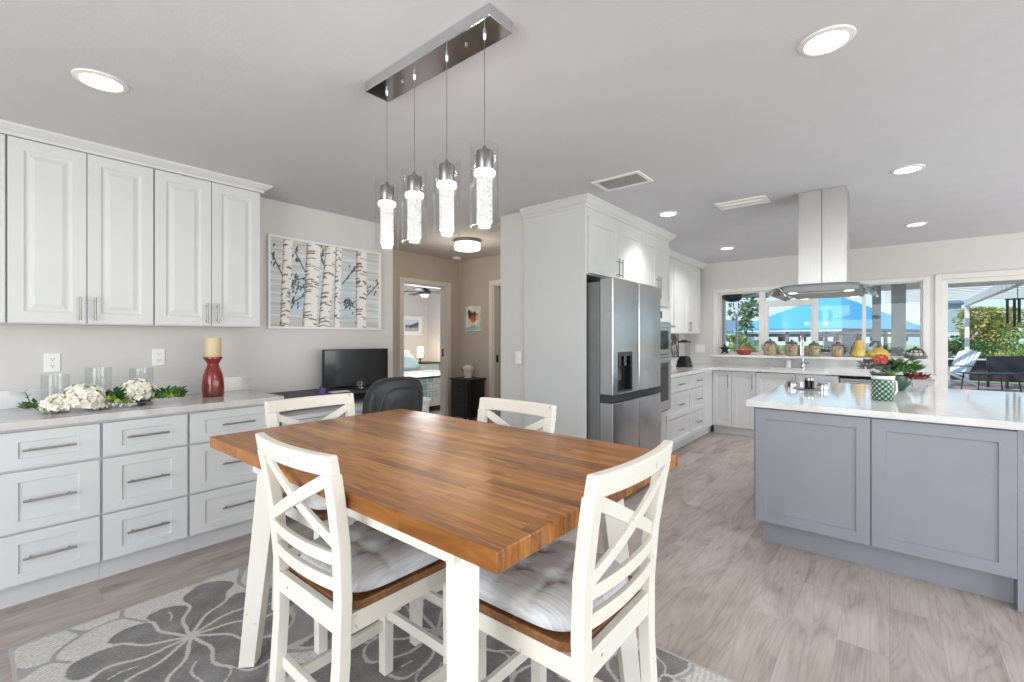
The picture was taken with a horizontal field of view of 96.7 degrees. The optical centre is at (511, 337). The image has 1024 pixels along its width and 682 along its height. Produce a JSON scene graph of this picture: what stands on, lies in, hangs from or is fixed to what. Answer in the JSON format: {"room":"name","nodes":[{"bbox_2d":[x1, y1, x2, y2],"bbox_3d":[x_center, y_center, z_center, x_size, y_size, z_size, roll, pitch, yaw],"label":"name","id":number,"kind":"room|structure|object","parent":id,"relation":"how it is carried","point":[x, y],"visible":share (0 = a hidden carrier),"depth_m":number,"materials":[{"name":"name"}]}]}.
{"room":"kitchen dining area","nodes":[
{"label":"kitchen dining area","id":0,"kind":"room"},
{"bbox_2d":[0,197,392,392],"bbox_3d":[-3.011,0.100,2.510,0.120,2.440,5.516,0,0,40],"label":"wall","id":1,"kind":"structure","parent":0,"point":[273,360],"depth_m":3.48,"materials":[{"name":"paint"}]},
{"bbox_2d":[0,133,5,323],"bbox_3d":[-2.964,-0.573,2.215,0.330,0.995,0.660,0,0,40],"label":"upper cabinet","id":2,"kind":"object","parent":1,"relation":"attached to","point":[2,136],"visible":1,"depth_m":2.38,"materials":[{"name":"white wood"}]},
{"bbox_2d":[44,353,60,372],"bbox_3d":[-2.751,0.150,2.723,0.009,0.116,0.072,0,0,40],"label":"wall outlet","id":3,"kind":"object","parent":1,"relation":"attached to","point":[52,361],"visible":1,"depth_m":2.72,"materials":[{"name":"white plastic"}]},
{"bbox_2d":[5,135,152,325],"bbox_3d":[-2.553,-0.573,2.709,0.330,0.995,0.622,0,0,40],"label":"upper cabinet","id":4,"kind":"object","parent":1,"relation":"attached to","point":[79,225],"visible":0.99,"depth_m":2.60,"materials":[{"name":"white wood"}]},
{"bbox_2d":[0,376,247,409],"bbox_3d":[-2.619,0.353,2.873,0.020,0.106,1.755,0,0,40],"label":"backsplash","id":5,"kind":"structure","parent":1,"relation":"attached to","point":[9,399],"depth_m":2.91,"materials":[{"name":"white stone"}]},
{"bbox_2d":[152,349,164,365],"bbox_3d":[-2.421,0.135,3.119,0.009,0.116,0.072,0,0,40],"label":"wall outlet","id":6,"kind":"object","parent":1,"relation":"attached to","point":[158,355],"visible":1,"depth_m":3.12,"materials":[{"name":"white plastic"}]},
{"bbox_2d":[153,169,259,327],"bbox_3d":[-2.152,-0.573,3.192,0.330,0.995,0.629,0,0,40],"label":"upper cabinet","id":7,"kind":"object","parent":1,"relation":"attached to","point":[206,234],"visible":1,"depth_m":3.07,"materials":[{"name":"white wood"}]},
{"bbox_2d":[0,119,272,194],"bbox_3d":[-2.534,-1.093,2.716,0.351,0.055,1.981,0,0,40],"label":"trim","id":8,"kind":"structure","parent":7,"relation":"attached to","point":[6,127],"depth_m":2.72,"materials":[{"name":"wood"}]},
{"bbox_2d":[267,234,380,329],"bbox_3d":[-1.627,-0.452,4.056,0.035,0.757,1.050,0,0,40],"label":"framed painting","id":9,"kind":"object","parent":1,"relation":"attached to","point":[311,284],"visible":1,"depth_m":3.98,"materials":[{"name":"paper"}]},
{"bbox_2d":[404,287,427,361],"bbox_3d":[-3.415,0.100,8.944,0.120,2.440,4.600,0,0,40],"label":"wall","id":10,"kind":"structure","parent":0,"point":[416,305],"depth_m":10.35,"materials":[{"name":"paint"}]},
{"bbox_2d":[404,316,421,334],"bbox_3d":[-2.252,-0.268,10.227,0.030,0.435,0.580,0,0,40],"label":"framed print","id":11,"kind":"object","parent":10,"relation":"attached to","point":[412,324],"visible":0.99,"depth_m":10.24,"materials":[{"name":"paper"}]},
{"bbox_2d":[393,249,458,417],"bbox_3d":[-1.417,0.100,5.979,0.120,2.440,2.090,0,0,40],"label":"wall","id":12,"kind":"structure","parent":0,"point":[405,264],"depth_m":6.21,"materials":[{"name":"paint"}]},
{"bbox_2d":[399,277,450,416],"bbox_3d":[-1.209,0.271,6.216,0.138,2.099,0.888,0,0,40],"label":"door frame","id":13,"kind":"structure","parent":12,"relation":"in","point":[445,288],"depth_m":6.47,"materials":[{"name":"wood"}]},
{"bbox_2d":[428,289,439,369],"bbox_3d":[-0.658,0.100,9.579,3.310,2.440,0.100,0,0,40],"label":"wall","id":14,"kind":"structure","parent":0,"point":[433,298],"depth_m":10.45,"materials":[{"name":"paint"}]},
{"bbox_2d":[459,254,500,422],"bbox_3d":[0.058,0.100,6.035,2.080,2.440,0.120,0,0,40],"label":"wall","id":15,"kind":"structure","parent":0,"point":[475,274],"depth_m":6.41,"materials":[{"name":"paint"}]},
{"bbox_2d":[466,306,480,330],"bbox_3d":[-0.548,-0.268,6.443,0.285,0.355,0.025,0,0,40],"label":"canvas","id":16,"kind":"object","parent":15,"relation":"attached to","point":[473,313],"visible":1,"depth_m":6.42},
{"bbox_2d":[500,287,500,417],"bbox_3d":[0.742,0.100,6.623,1.780,2.440,1.660,0,0,40],"label":"wall","id":17,"kind":"structure","parent":0,"point":[500,287],"depth_m":6.76,"materials":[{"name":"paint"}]},
{"bbox_2d":[489,280,500,423],"bbox_3d":[0.308,0.271,6.296,0.898,2.099,0.878,0,0,40],"label":"door","id":18,"kind":"structure","parent":17,"relation":"in","point":[494,285],"depth_m":6.23,"materials":[{"name":"wood"}]},
{"bbox_2d":[0,0,1023,288],"bbox_3d":[-0.643,-1.210,3.530,12.500,0.180,10.110,0,0,40],"label":"ceiling","id":19,"kind":"structure","parent":0,"point":[712,101],"depth_m":2.19,"materials":[{"name":"paint"}]},
{"bbox_2d":[71,68,128,93],"bbox_3d":[-1.795,-1.115,1.987,0.190,0.010,0.190,0,0,40],"label":"recessed light","id":20,"kind":"object","parent":19,"relation":"in","point":[98,80],"visible":1,"depth_m":1.97,"materials":[{"name":"white"}]},
{"bbox_2d":[365,3,512,248],"bbox_3d":[-0.321,-0.756,1.802,0.740,0.728,0.124,0,0,40],"label":"pendant light","id":21,"kind":"object","parent":19,"relation":"hanging from","point":[485,27],"visible":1,"depth_m":1.73,"materials":[{"name":"silver metal"}]},
{"bbox_2d":[453,238,480,251],"bbox_3d":[-0.514,-1.062,5.236,0.320,0.115,0.320,0,0,40],"label":"flush ceiling light","id":22,"kind":"object","parent":19,"relation":"attached to","point":[460,244],"visible":1,"depth_m":5.12,"materials":[{"name":"glass"}]},
{"bbox_2d":[591,170,653,191],"bbox_3d":[0.789,-1.115,3.257,0.363,0.010,0.250,0,0,40],"label":"ceiling vent","id":23,"kind":"object","parent":19,"relation":"in","point":[634,178],"visible":1,"depth_m":3.24,"materials":[{"name":"white plastic"}]},
{"bbox_2d":[714,195,770,209],"bbox_3d":[1.908,-1.112,3.771,0.378,0.016,0.220,0,0,40],"label":"ceiling vent","id":24,"kind":"object","parent":19,"relation":"in","point":[761,199],"visible":1,"depth_m":3.75,"materials":[{"name":"white plastic"}]},
{"bbox_2d":[766,185,878,301],"bbox_3d":[2.436,-0.722,3.553,0.650,0.796,0.920,0,0,40],"label":"range hood","id":25,"kind":"object","parent":19,"relation":"attached to","point":[823,214],"visible":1,"depth_m":3.43,"materials":[{"name":"metal"}]},
{"bbox_2d":[783,282,863,298],"bbox_3d":[2.440,-0.356,3.550,0.460,0.055,0.720,0,0,40],"label":"hood","id":26,"kind":"object","parent":25,"relation":"attached to","point":[833,290],"depth_m":3.35,"materials":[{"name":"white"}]},
{"bbox_2d":[797,24,856,56],"bbox_3d":[1.186,-1.115,1.718,0.184,0.010,0.184,0,0,40],"label":"recessed light","id":27,"kind":"object","parent":19,"relation":"in","point":[830,39],"visible":1,"depth_m":1.71,"materials":[{"name":"white"}]},
{"bbox_2d":[891,164,925,173],"bbox_3d":[2.632,-1.115,3.024,0.176,0.010,0.176,0,0,40],"label":"recessed light","id":28,"kind":"object","parent":19,"relation":"in","point":[915,167],"visible":1,"depth_m":3.01,"materials":[{"name":"white"}]},
{"bbox_2d":[0,405,1023,681],"bbox_3d":[-0.643,1.380,3.530,12.500,0.120,10.110,0,0,40],"label":"floor","id":29,"kind":"structure","parent":0,"point":[736,604],"depth_m":2.24,"materials":[{"name":"grey wood"}]},
{"bbox_2d":[0,421,100,609],"bbox_3d":[-2.545,0.882,2.473,0.646,0.875,0.387,0,0,40],"label":"base cabinet","id":30,"kind":"object","parent":29,"relation":"on","point":[50,477],"visible":0.98,"depth_m":2.29,"materials":[{"name":"white wood"}]},
{"bbox_2d":[99,412,187,578],"bbox_3d":[-2.295,0.882,2.774,0.646,0.875,0.394,0,0,40],"label":"base cabinet","id":31,"kind":"object","parent":29,"relation":"on","point":[144,460],"visible":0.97,"depth_m":2.58,"materials":[{"name":"white wood"}]},
{"bbox_2d":[185,404,278,552],"bbox_3d":[-1.997,0.882,3.132,0.646,0.875,0.535,0,0,40],"label":"base cabinet","id":32,"kind":"object","parent":29,"relation":"on","point":[221,486],"visible":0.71,"depth_m":2.87,"materials":[{"name":"white wood"}]},
{"bbox_2d":[279,396,430,425],"bbox_3d":[-1.395,0.938,3.862,0.632,0.765,1.320,0,0,40],"label":"desk","id":33,"kind":"object","parent":29,"relation":"on","point":[305,415],"visible":0.09,"depth_m":3.46,"materials":[{"name":"white wood"}]},
{"bbox_2d":[269,384,371,404],"bbox_3d":[-1.512,0.501,3.881,0.425,0.107,1.160,0,0,40],"label":"desk riser","id":34,"kind":"object","parent":33,"relation":"on","point":[356,392],"visible":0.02,"depth_m":3.77,"materials":[{"name":"black plastic"}]},
{"bbox_2d":[322,348,387,388],"bbox_3d":[-1.397,0.276,4.126,0.180,0.344,0.648,0,0,40],"label":"computer monitor","id":35,"kind":"object","parent":34,"relation":"on","point":[344,368],"visible":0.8,"depth_m":4.08,"materials":[{"name":"black plastic"}]},
{"bbox_2d":[9,554,736,681],"bbox_3d":[-0.554,1.315,1.760,2.600,0.010,1.760,0,0,40],"label":"floral rug","id":36,"kind":"object","parent":29,"relation":"on","point":[193,632],"visible":0.27,"depth_m":1.90,"materials":[{"name":"fabric"}]},
{"bbox_2d":[264,393,400,654],"bbox_3d":[-0.856,0.807,2.192,0.522,1.004,0.455,0,0,40],"label":"dining chair","id":37,"kind":"object","parent":36,"relation":"on","point":[272,417],"visible":0.21,"depth_m":2.20,"materials":[{"name":"white paint"}]},
{"bbox_2d":[255,432,446,681],"bbox_3d":[-0.496,0.807,1.488,0.455,1.004,0.522,0,0,40],"label":"dining chair","id":38,"kind":"object","parent":36,"relation":"on","point":[329,598],"visible":0.85,"depth_m":1.34,"materials":[{"name":"white paint"}]},
{"bbox_2d":[300,522,438,591],"bbox_3d":[-0.460,0.697,1.531,0.406,0.064,0.394,0,0,40],"label":"seat cushion","id":39,"kind":"object","parent":38,"relation":"on","point":[378,559],"visible":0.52,"depth_m":1.41,"materials":[{"name":"grey fabric"}]},
{"bbox_2d":[210,409,677,681],"bbox_3d":[-0.337,0.862,1.768,1.612,0.894,0.974,0,0,40],"label":"dining table","id":40,"kind":"object","parent":36,"relation":"on","point":[470,495],"visible":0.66,"depth_m":1.40,"materials":[{"name":"brown wood"}]},
{"bbox_2d":[409,397,556,681],"bbox_3d":[-0.122,0.807,2.011,0.455,1.004,0.522,0,0,40],"label":"dining chair","id":41,"kind":"object","parent":36,"relation":"on","point":[486,404],"visible":0.12,"depth_m":2.05,"materials":[{"name":"white paint"}]},
{"bbox_2d":[479,440,672,681],"bbox_3d":[0.152,0.807,1.323,0.522,1.004,0.455,0,0,40],"label":"dining chair","id":42,"kind":"object","parent":36,"relation":"on","point":[573,655],"visible":0.82,"depth_m":1.14,"materials":[{"name":"white paint"}]},
{"bbox_2d":[479,538,627,631],"bbox_3d":[0.109,0.697,1.359,0.394,0.064,0.406,0,0,40],"label":"seat cushion","id":43,"kind":"object","parent":42,"relation":"on","point":[537,589],"visible":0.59,"depth_m":1.24,"materials":[{"name":"grey fabric"}]},
{"bbox_2d":[355,376,422,521],"bbox_3d":[-1.013,0.800,3.421,0.663,1.040,0.596,0,0,40],"label":"office chair","id":44,"kind":"object","parent":29,"relation":"on","point":[404,392],"visible":0.23,"depth_m":3.16,"materials":[{"name":"black leather"}]},
{"bbox_2d":[404,350,439,406],"bbox_3d":[-2.028,0.795,8.923,2.020,1.050,1.540,0,0,40],"label":"bed","id":45,"kind":"object","parent":29,"relation":"on","point":[435,402],"visible":0.06,"depth_m":8.15,"materials":[{"name":"fabric"}]},
{"bbox_2d":[404,370,439,400],"bbox_3d":[-1.744,0.901,8.688,1.317,0.437,1.600,0,0,40],"label":"quilt","id":46,"kind":"object","parent":45,"relation":"on","point":[429,379],"visible":0.41,"depth_m":8.12,"materials":[{"name":"fabric"}]},
{"bbox_2d":[449,376,485,419],"bbox_3d":[-0.616,0.938,6.272,0.410,0.764,0.335,0,0,40],"label":"chest","id":47,"kind":"object","parent":29,"relation":"on","point":[466,393],"visible":0.91,"depth_m":6.15,"materials":[{"name":"black paint"}]},
{"bbox_2d":[524,206,641,438],"bbox_3d":[0.694,0.125,4.188,0.671,2.390,1.030,0,0,40],"label":"tall cabinet","id":48,"kind":"object","parent":29,"relation":"on","point":[565,251],"visible":0.76,"depth_m":3.80,"materials":[{"name":"white wood"}]},
{"bbox_2d":[520,193,676,241],"bbox_3d":[0.936,-1.081,4.474,0.680,0.078,1.904,0,0,40],"label":"trim","id":49,"kind":"structure","parent":48,"relation":"attached to","point":[588,200],"depth_m":3.87,"materials":[{"name":"wood"}]},
{"bbox_2d":[586,277,660,449],"bbox_3d":[0.785,0.424,4.138,0.802,1.792,0.960,0,0,40],"label":"refrigerator","id":50,"kind":"object","parent":29,"relation":"on","point":[623,317],"visible":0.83,"depth_m":3.67,"materials":[{"name":"silver metal"}]},
{"bbox_2d":[640,230,669,442],"bbox_3d":[1.262,0.125,4.873,0.671,2.390,0.749,0,0,40],"label":"tall cabinet","id":51,"kind":"object","parent":29,"relation":"on","point":[655,250],"visible":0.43,"depth_m":4.75,"materials":[{"name":"white wood"}]},
{"bbox_2d":[655,308,675,410],"bbox_3d":[1.291,0.233,4.849,0.671,1.075,0.715,0,0,40],"label":"double oven","id":52,"kind":"object","parent":51,"relation":"in","point":[664,388],"visible":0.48,"depth_m":4.83,"materials":[{"name":"silver metal"}]},
{"bbox_2d":[667,374,690,451],"bbox_3d":[1.737,0.882,5.467,0.642,0.875,0.768,0,0,40],"label":"base cabinet","id":53,"kind":"object","parent":29,"relation":"on","point":[680,410],"visible":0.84,"depth_m":5.31,"materials":[{"name":"white wood"}]},
{"bbox_2d":[671,364,937,378],"bbox_3d":[3.078,0.425,5.341,2.867,0.038,2.287,0,0,40],"label":"countertop","id":54,"kind":"structure","parent":53,"relation":"on","point":[697,368],"depth_m":5.77,"materials":[{"name":"white stone"}]},
{"bbox_2d":[676,340,692,366],"bbox_3d":[2.390,0.218,6.308,0.200,0.376,0.200,0,0,40],"label":"blender","id":55,"kind":"object","parent":54,"relation":"on","point":[683,361],"visible":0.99,"depth_m":6.24,"materials":[{"name":"black plastic"}]},
{"bbox_2d":[686,372,703,443],"bbox_3d":[2.142,0.882,5.955,0.642,0.875,0.499,0,0,40],"label":"base cabinet","id":56,"kind":"object","parent":29,"relation":"on","point":[697,379],"visible":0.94,"depth_m":5.76,"materials":[{"name":"white wood"}]},
{"bbox_2d":[699,370,713,436],"bbox_3d":[2.608,0.882,6.556,0.592,0.875,1.018,0,0,40],"label":"base cabinet","id":57,"kind":"object","parent":29,"relation":"on","point":[708,375],"visible":0.14,"depth_m":6.15,"materials":[{"name":"wood"}]},
{"bbox_2d":[713,370,732,434],"bbox_3d":[3.049,0.882,6.426,0.248,0.875,0.654,0,0,40],"label":"base cabinet","id":58,"kind":"object","parent":29,"relation":"on","point":[722,379],"visible":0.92,"depth_m":6.21,"materials":[{"name":"white wood"}]},
{"bbox_2d":[732,371,762,436],"bbox_3d":[3.256,0.882,6.254,0.289,0.875,0.654,0,0,40],"label":"base cabinet","id":59,"kind":"object","parent":29,"relation":"on","point":[743,382],"visible":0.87,"depth_m":6.05,"materials":[{"name":"white wood"}]},
{"bbox_2d":[756,373,838,395],"bbox_3d":[3.708,0.889,5.879,0.884,0.862,0.654,0,0,40],"label":"base cabinet","id":60,"kind":"object","parent":29,"relation":"on","point":[765,382],"visible":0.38,"depth_m":5.79,"materials":[{"name":"white wood"}]},
{"bbox_2d":[840,375,870,384],"bbox_3d":[4.271,0.884,5.387,0.600,0.872,0.655,0,0,40],"label":"dishwasher","id":61,"kind":"object","parent":29,"relation":"on","point":[843,379],"visible":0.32,"depth_m":5.27,"materials":[{"name":"silver metal"}]},
{"bbox_2d":[754,407,1023,611],"bbox_3d":[2.538,0.882,3.228,1.208,0.875,1.710,0,0,40],"label":"kitchen island","id":62,"kind":"object","parent":29,"relation":"on","point":[937,503],"visible":0.75,"depth_m":2.49,"materials":[{"name":"grey paint"}]},
{"bbox_2d":[746,381,1023,430],"bbox_3d":[2.660,0.425,3.137,1.515,0.038,1.775,0,0,40],"label":"island countertop","id":63,"kind":"structure","parent":62,"relation":"on","point":[979,408],"depth_m":2.80,"materials":[{"name":"white stone"}]},
{"bbox_2d":[870,371,897,400],"bbox_3d":[2.414,0.311,2.955,0.150,0.191,0.156,0,0,40],"label":"mug","id":64,"kind":"object","parent":63,"relation":"on","point":[884,387],"visible":1,"depth_m":2.91,"materials":[{"name":"green ceramic"}]},
{"bbox_2d":[856,354,931,390],"bbox_3d":[2.936,0.266,3.514,0.449,0.279,0.325,0,0,40],"label":"flower arrangement","id":65,"kind":"object","parent":63,"relation":"on","point":[880,362],"visible":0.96,"depth_m":3.44,"materials":[{"name":"plant"}]},
{"bbox_2d":[909,378,934,387],"bbox_3d":[4.604,0.882,5.135,0.224,0.875,0.654,0,0,40],"label":"base cabinet","id":66,"kind":"object","parent":29,"relation":"on","point":[929,383],"visible":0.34,"depth_m":4.90,"materials":[{"name":"white wood"}]},
{"bbox_3d":[-2.794,0.883,2.172,0.645,0.875,0.392,0,0,40],"label":"cabinet","id":67,"kind":"object","parent":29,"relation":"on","visible":0},
{"bbox_2d":[0,390,283,431],"bbox_3d":[-2.382,0.425,2.676,0.635,0.038,1.755,0,0,40],"label":"countertop","id":68,"kind":"structure","parent":67,"relation":"on","point":[10,419],"depth_m":2.59,"materials":[{"name":"stone"}]},
{"bbox_2d":[17,378,187,411],"bbox_3d":[-2.308,0.320,2.620,0.257,0.159,0.743,0,0,35],"label":"centrepiece","id":69,"kind":"object","parent":68,"relation":"on","point":[93,396],"visible":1,"depth_m":2.52,"materials":[{"name":"beige plant"}]},
{"bbox_2d":[201,357,223,396],"bbox_3d":[-2.067,0.270,3.146,0.134,0.272,0.134,0,0,40],"label":"candle holder","id":70,"kind":"object","parent":68,"relation":"on","point":[212,385],"visible":0.94,"depth_m":3.10,"materials":[{"name":"red ceramic"}]},
{"bbox_2d":[204,338,220,356],"bbox_3d":[-2.067,0.067,3.146,0.098,0.132,0.098,0,0,40],"label":"pillar candle","id":71,"kind":"object","parent":70,"relation":"on","point":[212,346],"visible":1,"depth_m":3.11,"materials":[{"name":"beige wax"}]},
{"bbox_2d":[501,212,683,427],"bbox_3d":[1.344,0.100,5.727,0.292,2.440,4.190,0,0,40],"label":"wall","id":72,"kind":"structure","parent":0,"point":[512,225],"depth_m":4.12,"materials":[{"name":"paint"}]},
{"bbox_2d":[667,258,675,332],"bbox_3d":[1.731,-0.562,5.719,0.312,1.016,1.147,0,0,40],"label":"upper cabinet","id":73,"kind":"object","parent":72,"relation":"attached to","point":[672,307],"visible":0.06,"depth_m":6.01,"materials":[{"name":"white wood"}]},
{"bbox_2d":[670,249,706,268],"bbox_3d":[2.232,-1.081,6.085,0.062,0.078,2.225,0,0,40],"label":"trim","id":74,"kind":"structure","parent":73,"relation":"attached to","point":[678,256],"depth_m":6.31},
{"bbox_2d":[671,334,678,356],"bbox_3d":[1.893,0.123,6.150,0.009,0.351,2.018,0,0,40],"label":"backsplash","id":75,"kind":"structure","parent":72,"relation":"attached to","point":[674,337],"depth_m":6.78,"materials":[{"name":"tile"}]},
{"bbox_2d":[671,259,699,333],"bbox_3d":[2.424,-0.562,6.553,0.312,1.016,1.019,0,0,40],"label":"upper cabinet","id":76,"kind":"object","parent":72,"relation":"attached to","point":[687,276],"visible":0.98,"depth_m":6.43,"materials":[{"name":"white wood"}]},
{"bbox_2d":[684,233,1023,382],"bbox_3d":[5.050,0.100,5.282,5.978,2.440,0.140,0,0,40],"label":"wall","id":77,"kind":"structure","parent":0,"point":[1005,251],"depth_m":5.56,"materials":[{"name":"paint"}]},
{"bbox_2d":[671,356,932,371],"bbox_3d":[3.078,0.344,5.341,2.867,0.124,2.287,0,0,40],"label":"backsplash","id":78,"kind":"structure","parent":77,"relation":"attached to","point":[744,361],"depth_m":6.28,"materials":[{"name":"tile"}]},
{"bbox_2d":[710,276,929,361],"bbox_3d":[3.943,-0.217,6.072,2.400,0.995,0.300,0,0,40],"label":"window","id":79,"kind":"structure","parent":77,"relation":"in","point":[764,305],"depth_m":6.12,"materials":[{"name":"white plastic"}]},
{"bbox_2d":[762,339,778,354],"bbox_3d":[3.578,0.132,6.303,0.169,0.230,0.168,0,0,-3],"label":"ceramic canister","id":80,"kind":"object","parent":79,"relation":"on","point":[769,348],"visible":0.94,"depth_m":6.25,"materials":[{"name":"beige ceramic"}]},
{"bbox_2d":[763,343,777,354],"bbox_3d":[3.578,0.164,6.303,0.176,0.165,0.162,0,0,40],"label":"pot","id":81,"kind":"object","parent":80,"relation":"on","point":[768,348],"depth_m":6.24,"materials":[{"name":"brown ceramic"}]},
{"bbox_2d":[783,339,799,355],"bbox_3d":[3.775,0.135,6.139,0.164,0.223,0.164,0,0,-3],"label":"ceramic canister","id":82,"kind":"object","parent":79,"relation":"on","point":[791,347],"visible":0.96,"depth_m":6.08,"materials":[{"name":"beige ceramic"}]},
{"bbox_2d":[784,344,798,355],"bbox_3d":[3.775,0.167,6.139,0.171,0.160,0.157,0,0,40],"label":"pot","id":83,"kind":"object","parent":82,"relation":"on","point":[790,349],"depth_m":6.08,"materials":[{"name":"brown ceramic"}]},
{"bbox_2d":[828,342,845,356],"bbox_3d":[4.157,0.150,5.822,0.142,0.193,0.142,0,0,-3],"label":"ceramic canister","id":84,"kind":"object","parent":79,"relation":"on","point":[836,350],"visible":1,"depth_m":5.78,"materials":[{"name":"beige ceramic"}]},
{"bbox_2d":[849,334,865,356],"bbox_3d":[4.321,0.101,5.686,0.170,0.292,0.140,0,0,40],"label":"bottle","id":85,"kind":"object","parent":79,"relation":"on","point":[857,349],"visible":0.99,"depth_m":5.65,"materials":[{"name":"yellow ceramic"}]},
{"bbox_2d":[867,340,889,356],"bbox_3d":[4.477,0.140,5.557,0.224,0.214,0.161,0,0,40],"label":"figurine","id":86,"kind":"object","parent":79,"relation":"on","point":[877,350],"visible":0.78,"depth_m":5.53,"materials":[{"name":"yellow ceramic"}]},
{"bbox_2d":[935,269,1023,388],"bbox_3d":[5.961,0.295,4.508,2.605,2.050,0.148,0,0,40],"label":"door","id":87,"kind":"structure","parent":77,"relation":"in","point":[941,286],"depth_m":5.25,"materials":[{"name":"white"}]},
{"label":"outside","id":88,"kind":"structure","parent":0,"visible":0},
{"bbox_3d":[39.923,2.720,48.087,320.000,0.400,65.000,0,0,40],"label":"canal","id":89,"kind":"object","parent":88,"visible":0},
{"bbox_2d":[733,297,919,354],"bbox_3d":[31.356,-0.630,44.500,18.257,6.700,8.152,0,0,-27],"label":"boathouse","id":90,"kind":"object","parent":89,"relation":"on","point":[841,317],"visible":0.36,"depth_m":41.69,"materials":[{"name":"blue metal"}]},
{"bbox_2d":[823,337,871,351],"bbox_3d":[31.641,0.497,42.964,1.765,1.545,4.500,0,0,-20],"label":"boat","id":91,"kind":"object","parent":90,"relation":"on","point":[848,341],"visible":0.48,"depth_m":42.48,"materials":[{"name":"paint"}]},
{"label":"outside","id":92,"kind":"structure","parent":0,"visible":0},
{"bbox_2d":[726,343,1022,351],"bbox_3d":[94.218,2.020,113.486,400.000,0.600,105.000,0,0,40],"label":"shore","id":93,"kind":"structure","parent":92,"point":[908,347],"depth_m":86.97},
{"bbox_2d":[726,320,753,345],"bbox_3d":[46.365,-1.030,100.462,12.000,5.700,10.000,0,0,40],"label":"house","id":94,"kind":"structure","parent":93,"relation":"on","point":[730,325],"depth_m":96.29,"materials":[{"name":"paint"}]},
{"bbox_2d":[754,332,810,345],"bbox_3d":[60.017,-0.480,103.462,16.000,4.600,10.000,0,0,40],"label":"house","id":95,"kind":"structure","parent":93,"relation":"on","point":[779,340],"depth_m":98.67,"materials":[{"name":"paint"}]},
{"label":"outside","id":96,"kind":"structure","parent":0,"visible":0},
{"bbox_2d":[955,380,1023,383],"bbox_3d":[15.714,1.500,18.927,240.000,0.240,10.800,0,0,40],"label":"lawn","id":97,"kind":"structure","parent":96,"point":[955,380],"depth_m":13.95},
{"bbox_2d":[727,298,758,343],"bbox_3d":[13.316,-0.607,26.026,1.853,3.980,1.850,0,0,40],"label":"tree","id":98,"kind":"object","parent":97,"relation":"on","point":[752,303],"visible":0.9,"depth_m":25.76,"materials":[{"name":"green plant"}]},
{"bbox_2d":[948,300,963,357],"bbox_3d":[19.534,-0.175,20.695,1.380,3.110,2.200,0,0,40],"label":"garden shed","id":99,"kind":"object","parent":97,"relation":"on","point":[953,306],"visible":0.17,"depth_m":19.78,"materials":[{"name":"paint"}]},
{"bbox_2d":[948,335,971,357],"bbox_3d":[14.807,0.614,15.226,0.853,1.433,0.919,0,0,40],"label":"shrub","id":100,"kind":"object","parent":97,"relation":"on","point":[955,346],"visible":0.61,"depth_m":15.15,"materials":[{"name":"green plant"}]},
{"bbox_2d":[969,339,996,358],"bbox_3d":[15.377,0.678,14.976,0.778,1.305,0.701,0,0,40],"label":"shrub","id":101,"kind":"object","parent":97,"relation":"on","point":[983,348],"visible":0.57,"depth_m":14.87,"materials":[{"name":"green plant"}]},
{"bbox_2d":[950,305,1023,355],"bbox_3d":[18.584,0.061,17.700,2.387,2.643,2.322,0,0,40],"label":"hedge","id":102,"kind":"object","parent":97,"relation":"on","point":[990,326],"visible":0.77,"depth_m":17.38,"materials":[{"name":"green plant"}]},
{"bbox_2d":[999,329,1023,355],"bbox_3d":[16.489,0.519,14.523,1.455,1.623,1.499,0,0,40],"label":"shrub","id":103,"kind":"object","parent":97,"relation":"on","point":[1020,350],"visible":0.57,"depth_m":14.51,"materials":[{"name":"green plant"}]},
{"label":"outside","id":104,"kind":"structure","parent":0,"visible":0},
{"bbox_2d":[948,381,1023,391],"bbox_3d":[8.483,1.385,10.218,28.000,0.110,11.839,0,0,40],"label":"patio","id":105,"kind":"structure","parent":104,"point":[993,386],"depth_m":12.10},
{"bbox_2d":[726,334,756,351],"bbox_3d":[7.306,0.593,14.624,1.090,1.475,0.944,0,0,40],"label":"shrub","id":106,"kind":"object","parent":105,"relation":"on","point":[742,342],"visible":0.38,"depth_m":14.55,"materials":[{"name":"green plant"}]},
{"bbox_2d":[722,280,1023,355],"bbox_3d":[5.702,0.100,7.259,13.500,2.460,3.715,0,0,40],"label":"patio cover","id":107,"kind":"object","parent":105,"relation":"on","point":[898,291],"visible":0.05,"depth_m":7.35,"materials":[{"name":"white paint"}]},
{"bbox_2d":[884,284,1023,384],"bbox_3d":[11.179,0.125,9.630,5.100,2.410,6.900,0,0,40],"label":"pergola","id":108,"kind":"object","parent":105,"relation":"on","point":[971,295],"visible":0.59,"depth_m":10.96,"materials":[{"name":"white paint"}]},
{"bbox_2d":[1005,287,1023,326],"bbox_3d":[9.353,-0.623,8.416,0.320,0.845,0.042,0,0,40],"label":"wind chime","id":109,"kind":"object","parent":108,"relation":"hanging from","point":[1017,298],"visible":0.93,"depth_m":8.43,"materials":[{"name":"black metal"}]},
{"bbox_2d":[948,350,982,386],"bbox_3d":[12.240,0.836,12.600,1.000,0.988,0.760,0,0,5],"label":"garden chair","id":110,"kind":"object","parent":105,"relation":"on","point":[960,364],"visible":0.61,"depth_m":12.44,"materials":[{"name":"white paint"}]},
{"bbox_2d":[948,358,1023,382],"bbox_3d":[14.724,0.970,12.334,5.100,0.700,0.090,0,0,40],"label":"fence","id":111,"kind":"object","parent":105,"relation":"on","point":[982,363],"visible":0.13,"depth_m":13.19,"materials":[{"name":"black"}]},
{"bbox_2d":[958,372,1023,391],"bbox_3d":[11.871,1.106,11.292,1.000,0.452,0.600,0,0,10],"label":"patio table","id":112,"kind":"object","parent":105,"relation":"on","point":[973,373],"visible":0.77,"depth_m":11.12,"materials":[{"name":"black plastic"}]},
{"bbox_2d":[985,356,1023,388],"bbox_3d":[13.415,0.915,11.965,1.400,0.830,0.530,0,0,0],"label":"bench","id":113,"kind":"object","parent":105,"relation":"on","point":[1007,364],"visible":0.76,"depth_m":12.18,"materials":[{"name":"black"}]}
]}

